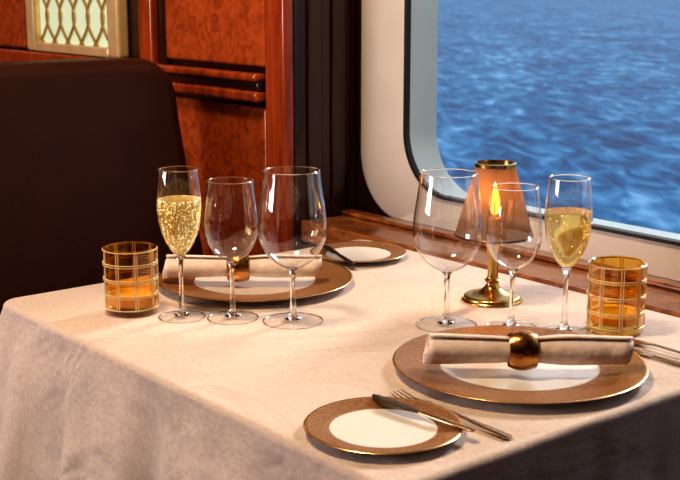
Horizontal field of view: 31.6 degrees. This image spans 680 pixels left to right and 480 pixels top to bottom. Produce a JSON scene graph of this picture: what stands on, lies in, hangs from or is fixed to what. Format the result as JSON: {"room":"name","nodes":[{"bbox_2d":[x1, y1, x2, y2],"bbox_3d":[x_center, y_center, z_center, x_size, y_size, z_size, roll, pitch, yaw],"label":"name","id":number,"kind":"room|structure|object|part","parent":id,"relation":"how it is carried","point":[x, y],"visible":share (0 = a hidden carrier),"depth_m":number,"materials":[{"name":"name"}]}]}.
{"room":"ship dining room","nodes":[
{"label":"ship dining room","id":0,"kind":"room"},
{"bbox_2d":[0,0,355,255],"bbox_3d":[-0.633,-0.644,3.054,1.330,2.400,1.604,0,12,0],"label":"wall paneling","id":1,"kind":"structure","parent":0,"point":[305,50],"depth_m":2.42,"materials":[{"name":"brown wood"}]},
{"bbox_2d":[0,48,99,60],"bbox_3d":[-0.889,-0.491,3.249,0.023,0.050,1.340,-10,15,-38],"label":"rail","id":2,"kind":"object","parent":1,"relation":"attached to","point":[5,54],"visible":0.09,"depth_m":3.13,"materials":[{"name":"red wood"}]},
{"bbox_2d":[25,0,128,57],"bbox_3d":[-0.656,-1.130,2.836,0.032,1.368,0.495,-10,15,-38],"label":"glass panel","id":3,"kind":"object","parent":1,"relation":"attached to","point":[97,28],"visible":0.96,"depth_m":2.94,"materials":[{"name":"beige glass"}]},
{"bbox_3d":[-0.796,-1.091,3.021,0.032,1.213,0.050,-10,15,-38],"label":"frame","id":4,"kind":"part","parent":3,"relation":"part of","materials":[{"name":"beige wood"}]},
{"bbox_3d":[-0.657,-0.473,2.978,0.029,0.023,0.390,-10,15,-38],"label":"frame","id":5,"kind":"part","parent":3,"relation":"part of","materials":[{"name":"beige wood"}]},
{"bbox_3d":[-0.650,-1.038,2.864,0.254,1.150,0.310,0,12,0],"label":"glass","id":6,"kind":"part","parent":3,"relation":"part of","materials":[{"name":"yellow"}]},
{"bbox_3d":[-0.518,-1.019,2.685,0.032,1.213,0.055,-10,15,-38],"label":"frame","id":7,"kind":"part","parent":3,"relation":"part of","materials":[{"name":"beige wood"}]},
{"bbox_2d":[155,63,264,81],"bbox_3d":[-0.288,-0.352,2.514,0.030,0.017,0.420,-10,15,-38],"label":"trim","id":8,"kind":"structure","parent":1,"relation":"attached to","point":[168,68],"depth_m":2.46,"materials":[{"name":"red wood"}]},
{"bbox_2d":[167,73,265,90],"bbox_3d":[-0.285,-0.335,2.520,0.022,0.018,0.420,-10,15,-38],"label":"rail lip","id":9,"kind":"object","parent":1,"relation":"attached to","point":[235,84],"visible":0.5,"depth_m":2.46,"materials":[{"name":"brown wood"}]},
{"bbox_2d":[172,81,265,102],"bbox_3d":[-0.287,-0.315,2.523,0.027,0.022,0.420,-10,15,-38],"label":"rail","id":10,"kind":"object","parent":1,"relation":"attached to","point":[196,89],"visible":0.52,"depth_m":2.45,"materials":[{"name":"red wood"}]},
{"bbox_2d":[356,0,389,216],"bbox_3d":[0.977,-0.267,1.278,0.042,2.400,6.798,-10,15,-38],"label":"wall","id":11,"kind":"structure","parent":0,"point":[365,202],"depth_m":2.44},
{"bbox_2d":[301,209,679,317],"bbox_3d":[1.473,0.689,0.687,0.135,0.736,4.767,-10,15,-38],"label":"window ledge","id":12,"kind":"object","parent":11,"relation":"attached to","point":[662,295],"visible":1,"depth_m":2.08,"materials":[{"name":"brown wood"}]},
{"bbox_2d":[361,0,679,281],"bbox_3d":[0.653,-0.418,1.609,0.015,1.062,1.939,-10,15,-38],"label":"frame","id":13,"kind":"object","parent":11,"relation":"attached to","point":[390,179],"visible":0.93,"depth_m":2.32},
{"bbox_2d":[403,0,679,245],"bbox_3d":[0.649,-0.395,1.611,0.016,0.888,1.660,-10,15,-38],"label":"gasket","id":14,"kind":"object","parent":11,"relation":"attached to","point":[407,3],"visible":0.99,"depth_m":2.26,"materials":[{"name":"rubber"}]},
{"bbox_2d":[410,0,679,239],"bbox_3d":[0.670,-0.396,1.629,0.052,0.876,1.642,-10,15,-38],"label":"reveal","id":15,"kind":"object","parent":11,"relation":"attached to","point":[424,13],"visible":0.86,"depth_m":2.29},
{"bbox_3d":[-0.811,1.257,0.122,7.820,0.100,8.152,0,12,0],"label":"floor","id":16,"kind":"structure","parent":0,"visible":0},
{"bbox_2d":[0,57,202,313],"bbox_3d":[-0.500,0.208,2.262,0.748,1.062,0.464,-10,15,-38],"label":"seat back","id":17,"kind":"object","parent":16,"relation":"on","point":[84,143],"visible":0.38,"depth_m":2.33,"materials":[{"name":"brown leather"}]},
{"bbox_3d":[0.045,0.482,1.735,1.076,0.746,1.101,0,12,0],"label":"dining table","id":18,"kind":"object","parent":16,"relation":"on","visible":0},
{"bbox_2d":[0,240,679,479],"bbox_3d":[0.018,0.400,1.674,0.831,0.569,1.105,-9,15,-36],"label":"tablecloth","id":19,"kind":"object","parent":18,"relation":"on","point":[87,392],"visible":0.77,"depth_m":1.49,"materials":[{"name":"fabric"}]},
{"bbox_2d":[102,242,158,317],"bbox_3d":[-0.296,0.055,1.699,0.078,0.094,0.078,-2,12,-11],"label":"tumbler","id":20,"kind":"object","parent":19,"relation":"on","point":[136,298],"visible":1,"depth_m":1.68,"materials":[{"name":"orange glass"}]},
{"bbox_2d":[156,166,205,322],"bbox_3d":[-0.221,0.005,1.659,0.066,0.210,0.066,7,14,30],"label":"champagne flute","id":21,"kind":"object","parent":19,"relation":"on","point":[178,216],"visible":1,"depth_m":1.64,"materials":[{"name":"clear glass"}]},
{"bbox_2d":[204,176,258,324],"bbox_3d":[-0.149,0.013,1.656,0.074,0.195,0.074,0,12,0],"label":"wine glass","id":22,"kind":"object","parent":19,"relation":"on","point":[232,312],"visible":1,"depth_m":1.66,"materials":[{"name":"clear glass"}]},
{"bbox_2d":[156,254,352,301],"bbox_3d":[-0.132,0.062,1.864,0.304,0.013,0.304,0,12,0],"label":"charger plate","id":23,"kind":"object","parent":19,"relation":"on","point":[332,276],"visible":0.62,"depth_m":1.82,"materials":[{"name":"ceramic"}]},
{"bbox_2d":[162,251,321,282],"bbox_3d":[-0.149,0.041,1.831,0.243,0.048,0.048,0,12,-1],"label":"rolled napkin","id":24,"kind":"object","parent":23,"relation":"on","point":[194,266],"visible":0.88,"depth_m":1.82,"materials":[{"name":"fabric"}]},
{"bbox_2d":[258,166,326,328],"bbox_3d":[-0.065,0.009,1.639,0.094,0.211,0.094,0,12,0],"label":"wine glass","id":25,"kind":"object","parent":19,"relation":"on","point":[292,315],"visible":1,"depth_m":1.64,"materials":[{"name":"clear glass"}]},
{"bbox_2d":[310,241,406,262],"bbox_3d":[0.031,0.024,2.050,0.166,0.011,0.166,0,12,0],"label":"bread plate","id":26,"kind":"object","parent":19,"relation":"on","point":[356,251],"visible":0.88,"depth_m":2.06,"materials":[{"name":"ceramic"}]},
{"bbox_2d":[323,245,354,263],"bbox_3d":[-0.005,0.024,2.013,0.015,0.004,0.150,-4,13,-19],"label":"butter knife","id":27,"kind":"object","parent":26,"relation":"on","point":[326,247],"visible":0.98,"depth_m":2.01,"materials":[{"name":"silver metal"}]},
{"bbox_2d":[303,396,462,454],"bbox_3d":[0.045,0.195,1.245,0.166,0.011,0.166,0,12,0],"label":"bread plate","id":28,"kind":"object","parent":19,"relation":"on","point":[362,425],"visible":0.98,"depth_m":1.25,"materials":[{"name":"ceramic"}]},
{"bbox_2d":[372,394,475,431],"bbox_3d":[0.084,0.182,1.268,0.015,0.004,0.148,-11,16,-42],"label":"butter knife","id":29,"kind":"object","parent":28,"relation":"on","point":[380,398],"visible":1,"depth_m":1.26,"materials":[{"name":"metal"}]},
{"bbox_2d":[413,168,482,331],"bbox_3d":[0.145,0.013,1.619,0.094,0.211,0.094,0,12,0],"label":"wine glass","id":30,"kind":"object","parent":19,"relation":"on","point":[446,320],"visible":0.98,"depth_m":1.62,"materials":[{"name":"clear glass"}]},
{"bbox_2d":[390,389,511,438],"bbox_3d":[0.118,0.186,1.290,0.021,0.007,0.174,-10,15,-39],"label":"fork","id":31,"kind":"object","parent":19,"relation":"on","point":[495,431],"visible":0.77,"depth_m":1.25,"materials":[{"name":"metal"}]},
{"bbox_2d":[454,160,533,306],"bbox_3d":[0.225,-0.012,1.751,0.116,0.205,0.116,0,12,0],"label":"table lamp","id":32,"kind":"object","parent":19,"relation":"on","point":[508,219],"visible":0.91,"depth_m":1.71,"materials":[{"name":"glass"},{"name":"brass"},{"name":"wax"}]},
{"bbox_3d":[0.225,-0.057,1.741,0.114,0.102,0.114,0,12,0],"label":"lamp shade","id":33,"kind":"part","parent":32,"relation":"part of","materials":[{"name":"fabric"}]},
{"bbox_3d":[0.225,-0.059,1.741,0.116,0.109,0.116,0,12,0],"label":"shade trim","id":34,"kind":"part","parent":32,"relation":"part of","materials":[{"name":"orange fabric"}]},
{"bbox_2d":[485,182,541,326],"bbox_3d":[0.232,0.024,1.607,0.074,0.195,0.074,0,12,0],"label":"wine glass","id":35,"kind":"object","parent":19,"relation":"on","point":[511,320],"visible":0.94,"depth_m":1.61,"materials":[{"name":"clear glass"}]},
{"bbox_2d":[393,325,648,404],"bbox_3d":[0.215,0.151,1.445,0.304,0.013,0.304,0,12,0],"label":"charger plate","id":36,"kind":"object","parent":19,"relation":"on","point":[546,384],"visible":0.62,"depth_m":1.40,"materials":[{"name":"ceramic"}]},
{"bbox_2d":[423,330,633,370],"bbox_3d":[0.221,0.130,1.412,0.245,0.048,0.048,0,12,2],"label":"rolled napkin","id":37,"kind":"object","parent":36,"relation":"on","point":[522,350],"visible":1,"depth_m":1.40,"materials":[{"name":"fabric"}]},
{"bbox_2d":[544,174,592,333],"bbox_3d":[0.300,0.021,1.586,0.063,0.210,0.063,0,12,0],"label":"champagne flute","id":38,"kind":"object","parent":19,"relation":"on","point":[567,229],"visible":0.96,"depth_m":1.56,"materials":[{"name":"clear glass"}]},
{"bbox_2d":[585,256,647,335],"bbox_3d":[0.370,0.075,1.607,0.078,0.094,0.078,-6,14,-28],"label":"tumbler","id":39,"kind":"object","parent":19,"relation":"on","point":[610,316],"visible":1,"depth_m":1.59,"materials":[{"name":"orange glass"}]},
{"bbox_2d":[606,331,679,353],"bbox_3d":[0.411,0.138,1.516,0.021,0.007,0.174,-10,15,-38],"label":"fork","id":40,"kind":"object","parent":19,"relation":"on","point":[635,341],"visible":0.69,"depth_m":1.53,"materials":[{"name":"metal"}]},
{"bbox_2d":[633,349,679,364],"bbox_3d":[0.391,0.145,1.492,0.015,0.004,0.160,-10,15,-38],"label":"knife","id":41,"kind":"object","parent":19,"relation":"on","point":[637,351],"visible":0.56,"depth_m":1.49,"materials":[{"name":"metal"}]},
{"label":"outside","id":42,"kind":"structure","parent":0,"visible":0},
{"bbox_2d":[437,0,679,233],"bbox_3d":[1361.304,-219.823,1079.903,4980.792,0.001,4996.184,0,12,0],"label":"sea","id":43,"kind":"structure","parent":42,"point":[591,88],"depth_m":100.91,"materials":[{"name":"liquid"}]}
]}

